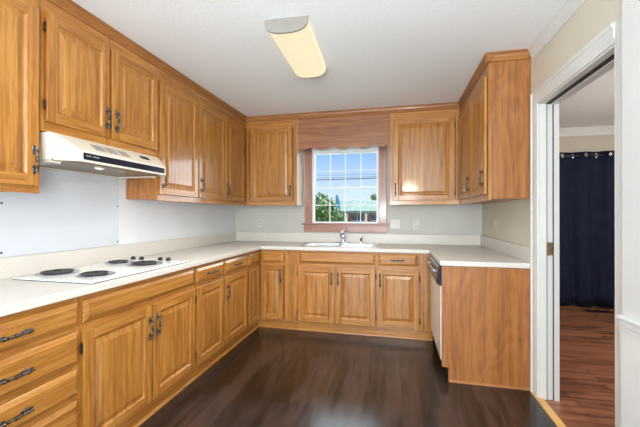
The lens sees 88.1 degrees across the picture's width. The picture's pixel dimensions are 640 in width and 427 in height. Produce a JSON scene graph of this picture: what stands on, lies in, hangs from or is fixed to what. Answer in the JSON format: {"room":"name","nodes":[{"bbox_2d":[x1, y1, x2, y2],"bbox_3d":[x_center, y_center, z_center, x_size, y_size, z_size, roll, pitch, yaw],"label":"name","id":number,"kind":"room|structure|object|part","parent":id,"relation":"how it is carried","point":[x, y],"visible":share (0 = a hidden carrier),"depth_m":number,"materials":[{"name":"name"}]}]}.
{"room":"kitchen","nodes":[
{"label":"kitchen","id":0,"kind":"room"},
{"bbox_2d":[0,179,234,257],"bbox_3d":[-1.992,0.058,0.890,0.120,2.515,7.520,0,0,13],"label":"wall","id":1,"kind":"structure","parent":0,"point":[139,220],"depth_m":3.09,"materials":[{"name":"grey paint"}]},
{"bbox_2d":[0,0,39,193],"bbox_3d":[-1.623,-0.621,1.476,0.339,1.033,0.541,0,0,13],"label":"upper cabinet","id":2,"kind":"object","parent":1,"relation":"attached to","point":[19,19],"visible":1,"depth_m":1.61,"materials":[{"name":"brown wood"}]},
{"bbox_3d":[-1.424,-0.270,1.659,0.032,0.149,0.017,0,0,13],"label":"handle","id":3,"kind":"part","parent":2,"relation":"part of","materials":[{"name":"grey metal"}]},
{"bbox_2d":[0,168,118,256],"bbox_3d":[-1.638,-0.019,2.164,0.007,0.515,0.790,0,0,13],"label":"panel","id":4,"kind":"object","parent":1,"relation":"attached to","point":[70,211],"visible":1,"depth_m":2.10,"materials":[{"name":"white metal"}]},
{"bbox_2d":[40,0,158,156],"bbox_3d":[-1.468,-0.783,2.163,0.339,0.705,0.865,0,0,13],"label":"upper cabinet","id":5,"kind":"object","parent":1,"relation":"attached to","point":[93,88],"visible":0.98,"depth_m":1.99,"materials":[{"name":"brown wood"}]},
{"bbox_3d":[-1.392,-0.772,1.921,0.021,0.578,0.387,0,0,13],"label":"door","id":6,"kind":"part","parent":5,"relation":"part of","materials":[{"name":"brown wood"}]},
{"bbox_3d":[-1.329,-0.598,2.078,0.032,0.149,0.017,0,0,13],"label":"handle","id":7,"kind":"part","parent":5,"relation":"part of","materials":[{"name":"grey metal"}]},
{"bbox_3d":[-1.313,-0.598,2.151,0.032,0.149,0.017,0,0,13],"label":"handle","id":8,"kind":"part","parent":5,"relation":"part of","materials":[{"name":"grey metal"}]},
{"bbox_3d":[-1.298,-0.771,2.338,0.021,0.578,0.422,0,0,13],"label":"door","id":9,"kind":"part","parent":5,"relation":"part of","materials":[{"name":"brown wood"}]},
{"bbox_2d":[40,132,165,178],"bbox_3d":[-1.425,-0.345,2.152,0.427,0.166,0.824,0,0,13],"label":"range hood","id":10,"kind":"object","parent":1,"relation":"attached to","point":[59,152],"visible":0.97,"depth_m":1.96,"materials":[{"name":"white metal"}]},
{"bbox_2d":[90,144,107,152],"bbox_3d":[-1.307,-0.385,1.954,0.049,0.039,0.075,0,0,13],"label":"vent","id":11,"kind":"object","parent":10,"relation":"attached to","point":[98,148],"depth_m":1.95,"materials":[{"name":"grey metal"}]},
{"bbox_2d":[103,147,118,154],"bbox_3d":[-1.287,-0.384,2.044,0.049,0.039,0.075,0,0,13],"label":"vent","id":12,"kind":"object","parent":10,"relation":"attached to","point":[111,151],"depth_m":2.04,"materials":[{"name":"grey metal"}]},
{"bbox_2d":[116,150,130,157],"bbox_3d":[-1.267,-0.384,2.134,0.049,0.039,0.075,0,0,13],"label":"vent","id":13,"kind":"object","parent":10,"relation":"attached to","point":[122,153],"depth_m":2.13,"materials":[{"name":"grey metal"}]},
{"bbox_2d":[126,68,197,202],"bbox_3d":[-1.315,-0.617,2.843,0.339,1.033,0.527,0,0,13],"label":"upper cabinet","id":14,"kind":"object","parent":1,"relation":"attached to","point":[177,151],"visible":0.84,"depth_m":2.73,"materials":[{"name":"brown wood"}]},
{"bbox_3d":[-1.211,-0.617,2.819,0.019,1.033,0.526,0,0,13],"label":"frame","id":15,"kind":"part","parent":14,"relation":"part of","materials":[{"name":"brown wood"}]},
{"bbox_3d":[-1.190,-0.594,2.815,0.021,0.890,0.504,0,0,13],"label":"door","id":16,"kind":"part","parent":14,"relation":"part of","materials":[{"name":"brown wood"}]},
{"bbox_2d":[184,93,245,205],"bbox_3d":[-1.142,-0.615,3.607,0.339,1.033,1.038,0,0,13],"label":"upper cabinet","id":17,"kind":"object","parent":1,"relation":"attached to","point":[221,134],"visible":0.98,"depth_m":3.45,"materials":[{"name":"brown wood"}]},
{"bbox_3d":[-1.076,-0.592,3.321,0.021,0.890,0.490,0,0,13],"label":"door","id":18,"kind":"part","parent":17,"relation":"part of","materials":[{"name":"brown wood"}]},
{"bbox_3d":[-0.968,-0.591,3.800,0.021,0.890,0.467,0,0,13],"label":"door","id":19,"kind":"part","parent":17,"relation":"part of","materials":[{"name":"brown wood"}]},
{"bbox_2d":[72,0,613,127],"bbox_3d":[1.559,-1.247,0.723,7.120,0.100,8.750,0,0,13],"label":"ceiling","id":20,"kind":"structure","parent":0,"point":[375,53],"depth_m":2.34,"materials":[{"name":"white paint"}]},
{"bbox_2d":[48,0,246,121],"bbox_3d":[-1.241,-1.160,2.635,0.046,0.066,2.967,0,0,13],"label":"trim","id":21,"kind":"structure","parent":20,"relation":"attached to","point":[69,6],"depth_m":2.33,"materials":[{"name":"brown wood"}]},
{"bbox_2d":[264,15,325,77],"bbox_3d":[-0.143,-1.149,2.366,0.276,0.089,0.706,0,0,11],"label":"ceiling light","id":22,"kind":"object","parent":20,"relation":"attached to","point":[294,36],"visible":1,"depth_m":2.20,"materials":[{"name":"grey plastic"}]},
{"bbox_2d":[246,102,458,122],"bbox_3d":[0.292,-1.156,3.814,2.462,0.066,0.046,0,0,13],"label":"trim","id":23,"kind":"structure","parent":20,"relation":"attached to","point":[452,105],"depth_m":3.77,"materials":[{"name":"brown wood"}]},
{"bbox_2d":[235,115,481,264],"bbox_3d":[0.368,0.069,4.151,3.048,2.515,0.120,0,0,13],"label":"wall","id":24,"kind":"structure","parent":0,"point":[461,219],"depth_m":3.96,"materials":[{"name":"grey paint"}]},
{"bbox_2d":[257,219,261,226],"bbox_3d":[-0.791,0.126,4.346,0.070,0.114,0.009,0,0,13],"label":"electrical outlet","id":25,"kind":"object","parent":24,"relation":"attached to","point":[259,221],"visible":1,"depth_m":4.34,"materials":[{"name":"beige plastic"}]},
{"bbox_2d":[246,119,303,205],"bbox_3d":[-0.706,-0.613,4.159,0.946,1.033,0.339,0,0,13],"label":"upper cabinet","id":26,"kind":"object","parent":24,"relation":"attached to","point":[274,166],"visible":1,"depth_m":4.00,"materials":[{"name":"brown wood"}]},
{"bbox_3d":[-0.590,-0.590,4.002,0.541,0.890,0.021,0,0,13],"label":"door","id":27,"kind":"part","parent":26,"relation":"part of","materials":[{"name":"brown wood"}]},
{"bbox_3d":[-0.240,-0.614,4.081,0.003,1.031,0.283,0,0,13],"label":"panel","id":28,"kind":"part","parent":26,"relation":"part of","materials":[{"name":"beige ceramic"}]},
{"bbox_2d":[297,113,388,152],"bbox_3d":[0.256,-0.923,3.834,1.074,0.413,0.018,0,0,13],"label":"window valance","id":29,"kind":"object","parent":26,"relation":"attached to","point":[360,131],"visible":1,"depth_m":3.82,"materials":[{"name":"brown wood"}]},
{"bbox_2d":[301,145,388,232],"bbox_3d":[0.309,-0.296,4.124,1.085,1.055,0.140,0,0,13],"label":"window","id":30,"kind":"structure","parent":24,"relation":"in","point":[310,225],"depth_m":4.11,"materials":[{"name":"white plastic"}]},
{"bbox_3d":[-0.145,-0.349,4.196,0.097,0.950,0.020,0,0,13],"label":"casing","id":31,"kind":"part","parent":30,"relation":"part of","materials":[{"name":"brown wood"}]},
{"bbox_3d":[0.305,-0.802,4.096,0.826,0.045,0.020,0,0,13],"label":"head casing","id":32,"kind":"part","parent":30,"relation":"part of","materials":[{"name":"brown wood"}]},
{"bbox_3d":[0.315,-0.105,4.137,0.813,0.453,0.028,0,0,13],"label":"sash","id":33,"kind":"part","parent":30,"relation":"part of","materials":[{"name":"clear glass"}]},
{"bbox_3d":[0.322,-0.539,4.167,0.813,0.457,0.028,0,0,13],"label":"sash","id":34,"kind":"part","parent":30,"relation":"part of","materials":[{"name":"white plastic"}]},
{"bbox_3d":[0.755,-0.349,3.993,0.097,0.950,0.020,0,0,13],"label":"casing","id":35,"kind":"part","parent":30,"relation":"part of","materials":[{"name":"brown wood"}]},
{"bbox_2d":[390,219,399,228],"bbox_3d":[0.900,0.126,3.960,0.116,0.114,0.016,0,0,13],"label":"light switch","id":36,"kind":"object","parent":24,"relation":"attached to","point":[394,223],"visible":1,"depth_m":3.96,"materials":[{"name":"beige plastic"}]},
{"bbox_2d":[413,219,418,228],"bbox_3d":[1.135,0.126,3.911,0.070,0.114,0.009,0,0,13],"label":"electrical outlet","id":37,"kind":"object","parent":24,"relation":"attached to","point":[415,221],"visible":1,"depth_m":3.91,"materials":[{"name":"beige plastic"}]},
{"bbox_2d":[390,108,485,204],"bbox_3d":[1.303,-0.613,3.705,1.022,1.033,0.339,0,0,13],"label":"upper cabinet","id":38,"kind":"object","parent":24,"relation":"attached to","point":[424,145],"visible":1,"depth_m":3.60,"materials":[{"name":"brown wood"}]},
{"bbox_3d":[1.127,-0.590,3.614,0.641,0.890,0.021,0,0,13],"label":"door","id":39,"kind":"part","parent":38,"relation":"part of","materials":[{"name":"brown wood"}]},
{"bbox_2d":[138,305,614,426],"bbox_3d":[1.540,1.293,0.643,7.120,0.050,8.600,0,0,13],"label":"floor","id":40,"kind":"structure","parent":0,"point":[274,377],"depth_m":2.40,"materials":[{"name":"laminate"}]},
{"bbox_2d":[0,297,77,426],"bbox_3d":[-1.478,0.831,1.420,0.647,0.874,0.472,0,0,13],"label":"base cabinet","id":41,"kind":"object","parent":40,"relation":"on","point":[39,346],"visible":1,"depth_m":1.41,"materials":[{"name":"brown wood"}]},
{"bbox_3d":[-1.191,0.800,1.295,0.032,0.017,0.149,0,0,13],"label":"handle","id":42,"kind":"part","parent":41,"relation":"part of","materials":[{"name":"grey metal"}]},
{"bbox_3d":[-1.191,0.639,1.295,0.032,0.017,0.149,0,0,13],"label":"handle","id":43,"kind":"part","parent":41,"relation":"part of","materials":[{"name":"grey metal"}]},
{"bbox_3d":[-1.191,0.478,1.296,0.032,0.017,0.149,0,0,13],"label":"handle","id":44,"kind":"part","parent":41,"relation":"part of","materials":[{"name":"grey metal"}]},
{"bbox_3d":[-1.204,0.800,1.359,0.021,0.125,0.450,0,0,13],"label":"drawer","id":45,"kind":"part","parent":41,"relation":"part of","materials":[{"name":"brown wood"}]},
{"bbox_3d":[-1.204,0.639,1.360,0.021,0.151,0.450,0,0,13],"label":"drawer","id":46,"kind":"part","parent":41,"relation":"part of","materials":[{"name":"brown wood"}]},
{"bbox_3d":[-1.204,0.478,1.360,0.021,0.113,0.450,0,0,13],"label":"drawer","id":47,"kind":"part","parent":41,"relation":"part of","materials":[{"name":"brown wood"}]},
{"bbox_3d":[-1.204,1.014,1.359,0.021,0.257,0.450,0,0,13],"label":"drawer","id":48,"kind":"part","parent":41,"relation":"part of","materials":[{"name":"brown wood"}]},
{"bbox_2d":[0,232,529,316],"bbox_3d":[-0.004,0.320,2.501,3.046,0.153,3.259,0,0,13],"label":"countertop","id":49,"kind":"structure","parent":41,"relation":"on","point":[16,296],"depth_m":2.75,"materials":[{"name":"beige laminate"}]},
{"bbox_2d":[13,256,189,283],"bbox_3d":[-1.307,0.339,2.109,0.524,0.032,0.814,0,0,13],"label":"cooktop","id":50,"kind":"object","parent":49,"relation":"in","point":[114,269],"visible":1,"depth_m":1.93,"materials":[{"name":"white metal"}]},
{"bbox_2d":[300,242,377,247],"bbox_3d":[0.232,0.442,3.796,0.840,0.173,0.480,0,0,13],"label":"double sink","id":51,"kind":"object","parent":49,"relation":"in","point":[319,244],"visible":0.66,"depth_m":3.89,"materials":[{"name":"ceramic"}]},
{"bbox_3d":[0.036,0.443,3.804,0.343,0.172,0.320,0,0,13],"label":"bowl","id":52,"kind":"part","parent":51,"relation":"part of","materials":[{"name":"ceramic"}]},
{"bbox_3d":[0.413,0.443,3.719,0.343,0.172,0.320,0,0,13],"label":"bowl","id":53,"kind":"part","parent":51,"relation":"part of","materials":[{"name":"ceramic"}]},
{"bbox_2d":[335,228,351,242],"bbox_3d":[0.263,0.266,3.909,0.200,0.180,0.228,0,0,13],"label":"kitchen faucet","id":54,"kind":"object","parent":49,"relation":"on","point":[342,235],"visible":0.98,"depth_m":3.96,"materials":[{"name":"silver metal"}]},
{"bbox_2d":[78,267,194,426],"bbox_3d":[-1.322,0.832,2.108,0.648,0.874,0.937,0,0,13],"label":"base cabinet","id":55,"kind":"object","parent":40,"relation":"on","point":[136,340],"visible":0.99,"depth_m":1.92,"materials":[{"name":"brown wood"}]},
{"bbox_3d":[-1.097,0.864,1.824,0.021,0.594,0.460,0,0,13],"label":"door","id":56,"kind":"part","parent":55,"relation":"part of","materials":[{"name":"brown wood"}]},
{"bbox_3d":[-1.027,0.702,2.018,0.032,0.149,0.017,0,0,13],"label":"handle","id":57,"kind":"part","parent":55,"relation":"part of","materials":[{"name":"grey metal"}]},
{"bbox_3d":[-1.012,0.698,2.081,0.032,0.149,0.017,0,0,13],"label":"handle","id":58,"kind":"part","parent":55,"relation":"part of","materials":[{"name":"grey metal"}]},
{"bbox_3d":[-1.072,1.261,2.050,0.014,0.017,0.937,0,0,13],"label":"shoe moulding","id":59,"kind":"part","parent":55,"relation":"part of","materials":[{"name":"brown wood"}]},
{"bbox_3d":[-0.996,0.865,2.275,0.021,0.594,0.439,0,0,13],"label":"door","id":60,"kind":"part","parent":55,"relation":"part of","materials":[{"name":"brown wood"}]},
{"bbox_2d":[191,259,223,380],"bbox_3d":[-1.172,0.834,2.777,0.647,0.874,0.433,0,0,13],"label":"base cabinet","id":61,"kind":"object","parent":40,"relation":"on","point":[208,277],"visible":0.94,"depth_m":2.68,"materials":[{"name":"brown wood"}]},
{"bbox_3d":[-0.921,1.263,2.719,0.014,0.017,0.433,0,0,13],"label":"shoe moulding","id":62,"kind":"part","parent":61,"relation":"part of","materials":[{"name":"brown wood"}]},
{"bbox_3d":[-0.898,0.479,2.716,0.021,0.115,0.410,0,0,13],"label":"drawer","id":63,"kind":"part","parent":61,"relation":"part of","materials":[{"name":"brown wood"}]},
{"bbox_3d":[-0.896,0.866,2.715,0.021,0.594,0.410,0,0,13],"label":"door","id":64,"kind":"part","parent":61,"relation":"part of","materials":[{"name":"brown wood"}]},
{"bbox_2d":[221,253,247,356],"bbox_3d":[-1.069,0.836,3.230,0.648,0.874,0.494,0,0,13],"label":"base cabinet","id":65,"kind":"object","parent":40,"relation":"on","point":[235,272],"visible":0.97,"depth_m":3.12,"materials":[{"name":"brown wood"}]},
{"bbox_3d":[-0.814,0.705,2.958,0.032,0.149,0.017,0,0,13],"label":"handle","id":66,"kind":"part","parent":65,"relation":"part of","materials":[{"name":"grey metal"}]},
{"bbox_3d":[-0.819,1.264,3.172,0.014,0.017,0.494,0,0,13],"label":"shoe moulding","id":67,"kind":"part","parent":65,"relation":"part of","materials":[{"name":"brown wood"}]},
{"bbox_3d":[-0.798,0.480,3.158,0.021,0.115,0.448,0,0,13],"label":"drawer","id":68,"kind":"part","parent":65,"relation":"part of","materials":[{"name":"brown wood"}]},
{"bbox_3d":[-0.797,0.868,3.156,0.021,0.594,0.448,0,0,13],"label":"door","id":69,"kind":"part","parent":65,"relation":"part of","materials":[{"name":"brown wood"}]},
{"bbox_2d":[245,250,259,336],"bbox_3d":[-0.994,0.837,3.636,0.616,0.874,0.330,0,0,13],"label":"base cabinet","id":70,"kind":"object","parent":40,"relation":"on","point":[253,267],"visible":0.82,"depth_m":3.53,"materials":[{"name":"brown wood"}]},
{"bbox_3d":[-0.730,1.265,3.567,0.014,0.017,0.314,0,0,13],"label":"shoe moulding","id":71,"kind":"part","parent":70,"relation":"part of","materials":[{"name":"brown wood"}]},
{"bbox_3d":[-0.727,0.787,3.563,0.019,0.774,0.304,0,0,13],"label":"frame","id":72,"kind":"part","parent":70,"relation":"part of","materials":[{"name":"brown wood"}]},
{"bbox_3d":[-0.708,0.481,3.556,0.021,0.115,0.255,0,0,13],"label":"drawer","id":73,"kind":"part","parent":70,"relation":"part of","materials":[{"name":"brown wood"}]},
{"bbox_3d":[-0.707,0.869,3.555,0.021,0.594,0.255,0,0,13],"label":"door","id":74,"kind":"part","parent":70,"relation":"part of","materials":[{"name":"brown wood"}]},
{"bbox_2d":[258,249,297,329],"bbox_3d":[-0.414,0.838,3.930,0.469,0.874,0.648,0,0,13],"label":"base cabinet","id":75,"kind":"object","parent":40,"relation":"on","point":[278,268],"visible":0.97,"depth_m":3.65,"materials":[{"name":"brown wood"}]},
{"bbox_3d":[-0.529,0.482,3.670,0.258,0.115,0.021,0,0,13],"label":"drawer","id":76,"kind":"part","parent":75,"relation":"part of","materials":[{"name":"brown wood"}]},
{"bbox_3d":[-0.530,0.869,3.667,0.258,0.594,0.021,0,0,13],"label":"door","id":77,"kind":"part","parent":75,"relation":"part of","materials":[{"name":"brown wood"}]},
{"bbox_3d":[-0.464,1.266,3.677,0.454,0.017,0.014,0,0,13],"label":"shoe moulding","id":78,"kind":"part","parent":75,"relation":"part of","materials":[{"name":"brown wood"}]},
{"bbox_2d":[297,250,375,335],"bbox_3d":[0.229,0.838,3.785,0.852,0.874,0.648,0,0,13],"label":"base cabinet","id":79,"kind":"object","parent":40,"relation":"on","point":[337,289],"visible":0.99,"depth_m":3.50,"materials":[{"name":"brown wood"}]},
{"bbox_3d":[-0.044,0.869,3.558,0.398,0.594,0.021,0,0,13],"label":"door","id":80,"kind":"part","parent":79,"relation":"part of","materials":[{"name":"brown wood"}]},
{"bbox_3d":[0.172,1.266,3.533,0.847,0.017,0.014,0,0,13],"label":"shoe moulding","id":81,"kind":"part","parent":79,"relation":"part of","materials":[{"name":"brown wood"}]},
{"bbox_3d":[0.369,0.869,3.465,0.416,0.594,0.021,0,0,13],"label":"door","id":82,"kind":"part","parent":79,"relation":"part of","materials":[{"name":"brown wood"}]},
{"bbox_2d":[376,252,432,340],"bbox_3d":[0.915,0.838,3.630,0.558,0.874,0.648,0,0,13],"label":"base cabinet","id":83,"kind":"object","parent":40,"relation":"on","point":[403,280],"visible":0.98,"depth_m":3.35,"materials":[{"name":"brown wood"}]},
{"bbox_3d":[0.790,0.476,3.372,0.385,0.117,0.021,0,0,13],"label":"drawer","id":84,"kind":"part","parent":83,"relation":"part of","materials":[{"name":"brown wood"}]},
{"bbox_3d":[0.793,0.869,3.369,0.413,0.594,0.021,0,0,13],"label":"door","id":85,"kind":"part","parent":83,"relation":"part of","materials":[{"name":"brown wood"}]},
{"bbox_3d":[0.858,1.266,3.378,0.558,0.017,0.014,0,0,13],"label":"shoe moulding","id":86,"kind":"part","parent":83,"relation":"part of","materials":[{"name":"brown wood"}]},
{"bbox_2d":[428,255,447,373],"bbox_3d":[1.287,0.835,2.829,0.650,0.867,0.690,0,0,13],"label":"dishwasher","id":87,"kind":"object","parent":40,"relation":"on","point":[434,268],"visible":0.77,"depth_m":2.80,"materials":[{"name":"white metal"}]},
{"bbox_3d":[1.015,0.480,2.891,0.078,0.154,0.690,0,0,13],"label":"control panel","id":88,"kind":"part","parent":87,"relation":"part of","materials":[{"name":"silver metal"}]},
{"bbox_3d":[1.030,0.847,2.887,0.046,0.572,0.690,0,0,13],"label":"door","id":89,"kind":"part","parent":87,"relation":"part of","materials":[{"name":"white metal"}]},
{"bbox_2d":[441,266,529,390],"bbox_3d":[1.231,0.835,2.461,0.617,0.874,0.043,0,0,13],"label":"end panel","id":90,"kind":"object","parent":40,"relation":"on","point":[485,311],"visible":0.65,"depth_m":2.45,"materials":[{"name":"brown wood"}]},
{"bbox_3d":[1.252,1.264,2.439,0.567,0.016,0.013,0,0,13],"label":"shoe moulding","id":91,"kind":"part","parent":90,"relation":"part of","materials":[{"name":"brown wood"}]},
{"bbox_2d":[531,392,565,426],"bbox_3d":[1.416,1.268,1.855,0.052,0.006,1.030,0,0,13],"label":"threshold","id":92,"kind":"object","parent":40,"relation":"on","point":[543,403],"visible":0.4,"depth_m":2.10,"materials":[{"name":"brown wood"}]},
{"bbox_2d":[581,309,614,313],"bbox_3d":[3.618,1.276,4.306,0.340,0.006,0.110,0,0,13],"label":"floor vent","id":93,"kind":"object","parent":40,"relation":"in","point":[593,311],"visible":0.93,"depth_m":4.30,"materials":[{"name":"brown metal"}]},
{"bbox_2d":[482,0,621,246],"bbox_3d":[1.757,0.067,3.109,0.120,2.515,3.700,0,0,13],"label":"wall","id":94,"kind":"structure","parent":0,"point":[512,217],"depth_m":2.14,"materials":[{"name":"beige paint"}]},
{"bbox_2d":[459,59,530,203],"bbox_3d":[1.491,-0.615,2.980,0.339,1.033,1.096,0,0,13],"label":"upper cabinet","id":95,"kind":"object","parent":94,"relation":"attached to","point":[494,118],"visible":1,"depth_m":2.46,"materials":[{"name":"brown wood"}]},
{"bbox_3d":[1.419,-0.590,3.239,0.021,0.890,0.510,0,0,13],"label":"door","id":96,"kind":"part","parent":95,"relation":"part of","materials":[{"name":"brown wood"}]},
{"bbox_3d":[1.343,-0.271,3.020,0.032,0.149,0.017,0,0,13],"label":"handle","id":97,"kind":"part","parent":95,"relation":"part of","materials":[{"name":"grey metal"}]},
{"bbox_2d":[458,53,491,107],"bbox_3d":[1.374,-1.157,2.993,0.046,0.066,1.117,0,0,13],"label":"trim","id":98,"kind":"structure","parent":95,"relation":"attached to","point":[482,65],"depth_m":2.83,"materials":[{"name":"brown wood"}]},
{"bbox_3d":[1.388,-0.615,3.003,0.019,1.033,1.096,0,0,13],"label":"frame","id":99,"kind":"part","parent":95,"relation":"part of","materials":[{"name":"brown wood"}]},
{"bbox_3d":[1.305,-0.592,2.734,0.021,0.890,0.475,0,0,13],"label":"door","id":100,"kind":"part","parent":95,"relation":"part of","materials":[{"name":"brown wood"}]},
{"bbox_3d":[1.232,-0.272,2.533,0.032,0.149,0.017,0,0,13],"label":"handle","id":101,"kind":"part","parent":95,"relation":"part of","materials":[{"name":"grey metal"}]},
{"bbox_2d":[485,49,530,63],"bbox_3d":[1.386,-1.159,2.434,0.303,0.066,0.036,0,0,13],"label":"trim","id":102,"kind":"structure","parent":95,"relation":"attached to","point":[520,54],"depth_m":2.43,"materials":[{"name":"brown wood"}]},
{"bbox_2d":[528,0,585,60],"bbox_3d":[1.400,-1.149,1.869,0.030,0.090,1.058,0,0,13],"label":"trim","id":103,"kind":"structure","parent":94,"relation":"attached to","point":[569,8],"depth_m":2.01,"materials":[{"name":"white wood"}]},
{"bbox_2d":[530,16,621,426],"bbox_3d":[1.465,0.208,1.869,0.142,2.125,1.004,0,0,13],"label":"door frame","id":104,"kind":"structure","parent":94,"relation":"in","point":[544,167],"depth_m":2.25,"materials":[{"name":"white wood"}]},
{"bbox_3d":[1.508,0.210,2.328,0.022,2.125,0.090,0,0,13],"label":"casing","id":105,"kind":"part","parent":104,"relation":"part of","materials":[{"name":"white wood"}]},
{"bbox_3d":[1.408,-0.809,1.885,0.022,0.090,0.828,0,0,13],"label":"head casing","id":106,"kind":"part","parent":104,"relation":"part of","materials":[{"name":"white wood"}]},
{"bbox_3d":[1.306,0.207,1.436,0.022,2.125,0.090,0,0,13],"label":"casing","id":107,"kind":"part","parent":104,"relation":"part of","materials":[{"name":"white wood"}]},
{"bbox_2d":[559,135,614,306],"bbox_3d":[4.046,0.073,4.551,3.952,2.515,0.120,0,0,13],"label":"wall","id":108,"kind":"structure","parent":0,"point":[595,143],"depth_m":4.57,"materials":[{"name":"beige paint"}]},
{"bbox_2d":[565,154,603,156],"bbox_3d":[4.098,-0.790,4.434,3.100,0.024,0.090,0,0,13],"label":"curtain rod","id":109,"kind":"object","parent":108,"relation":"attached to","point":[593,154],"visible":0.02,"depth_m":4.51,"materials":[{"name":"black metal"}]},
{"bbox_2d":[559,151,614,307],"bbox_3d":[4.087,0.210,4.387,2.801,2.100,0.105,0,0,13],"label":"curtain","id":110,"kind":"object","parent":109,"relation":"hanging from","point":[586,182],"visible":0.39,"depth_m":4.50,"materials":[{"name":"fabric"}]},
{"bbox_2d":[559,126,613,136],"bbox_3d":[4.082,-1.130,4.459,3.822,0.110,0.050,0,0,13],"label":"trim","id":111,"kind":"structure","parent":108,"relation":"attached to","point":[598,130],"depth_m":4.55,"materials":[{"name":"white wood"}]},
{"bbox_2d":[621,0,639,426],"bbox_3d":[0.782,0.055,-1.064,0.184,2.515,4.928,0,0,13],"label":"wall","id":112,"kind":"structure","parent":0,"point":[630,9],"depth_m":1.30,"materials":[{"name":"grey paint"}]},
{"bbox_2d":[616,314,639,339],"bbox_3d":[0.840,0.442,-0.362,0.024,0.066,3.526,0,0,13],"label":"trim","id":113,"kind":"structure","parent":112,"relation":"attached to","point":[631,327],"depth_m":1.29,"materials":[{"name":"white wood"}]},
{"label":"outside","id":114,"kind":"structure","parent":0,"visible":0},
{"bbox_3d":[16.546,3.193,82.749,160.000,0.200,159.400,0,0,13],"label":"grass","id":115,"kind":"structure","parent":114,"visible":0},
{"bbox_2d":[315,192,337,221],"bbox_3d":[-0.211,0.592,25.668,3.139,4.689,3.168,0,0,13],"label":"leafy tree","id":116,"kind":"object","parent":115,"relation":"on","point":[321,212],"visible":0.51,"depth_m":24.99,"materials":[{"name":"green plant"}]},
{"bbox_2d":[330,200,375,221],"bbox_3d":[6.120,0.586,44.196,14.289,4.799,10.020,0,0,13],"label":"commercial building","id":117,"kind":"structure","parent":115,"relation":"on","point":[368,207],"depth_m":40.60,"materials":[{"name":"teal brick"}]},
{"bbox_3d":[15.070,0.106,16.763,1.400,5.630,0.300,0,0,13],"label":"utility pole","id":118,"kind":"object","parent":115,"relation":"on","visible":0},
{"bbox_2d":[319,178,373,179],"bbox_3d":[1.989,-3.191,28.337,34.926,1.593,0.076,0,0,41],"label":"power line","id":119,"kind":"object","parent":118,"relation":"attached to","point":[351,178],"visible":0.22,"depth_m":28.27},
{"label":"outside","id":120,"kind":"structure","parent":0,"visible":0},
{"bbox_3d":[5.031,2.942,31.733,120.000,0.020,12.000,0,0,13],"label":"parking garage","id":121,"kind":"object","parent":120,"visible":0},
{"bbox_2d":[326,210,344,221],"bbox_3d":[1.364,1.219,29.964,2.072,3.461,2.039,0,0,13],"label":"leafy tree","id":122,"kind":"object","parent":121,"relation":"on","point":[340,217],"visible":0.3,"depth_m":29.48,"materials":[{"name":"green plant"}]},
{"bbox_2d":[335,195,339,210],"bbox_3d":[1.757,0.543,32.479,0.520,4.816,0.040,0,0,13],"label":"feather flag","id":123,"kind":"object","parent":121,"relation":"on","point":[337,203],"visible":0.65,"depth_m":32.48,"materials":[{"name":"blue fabric"}]}
]}

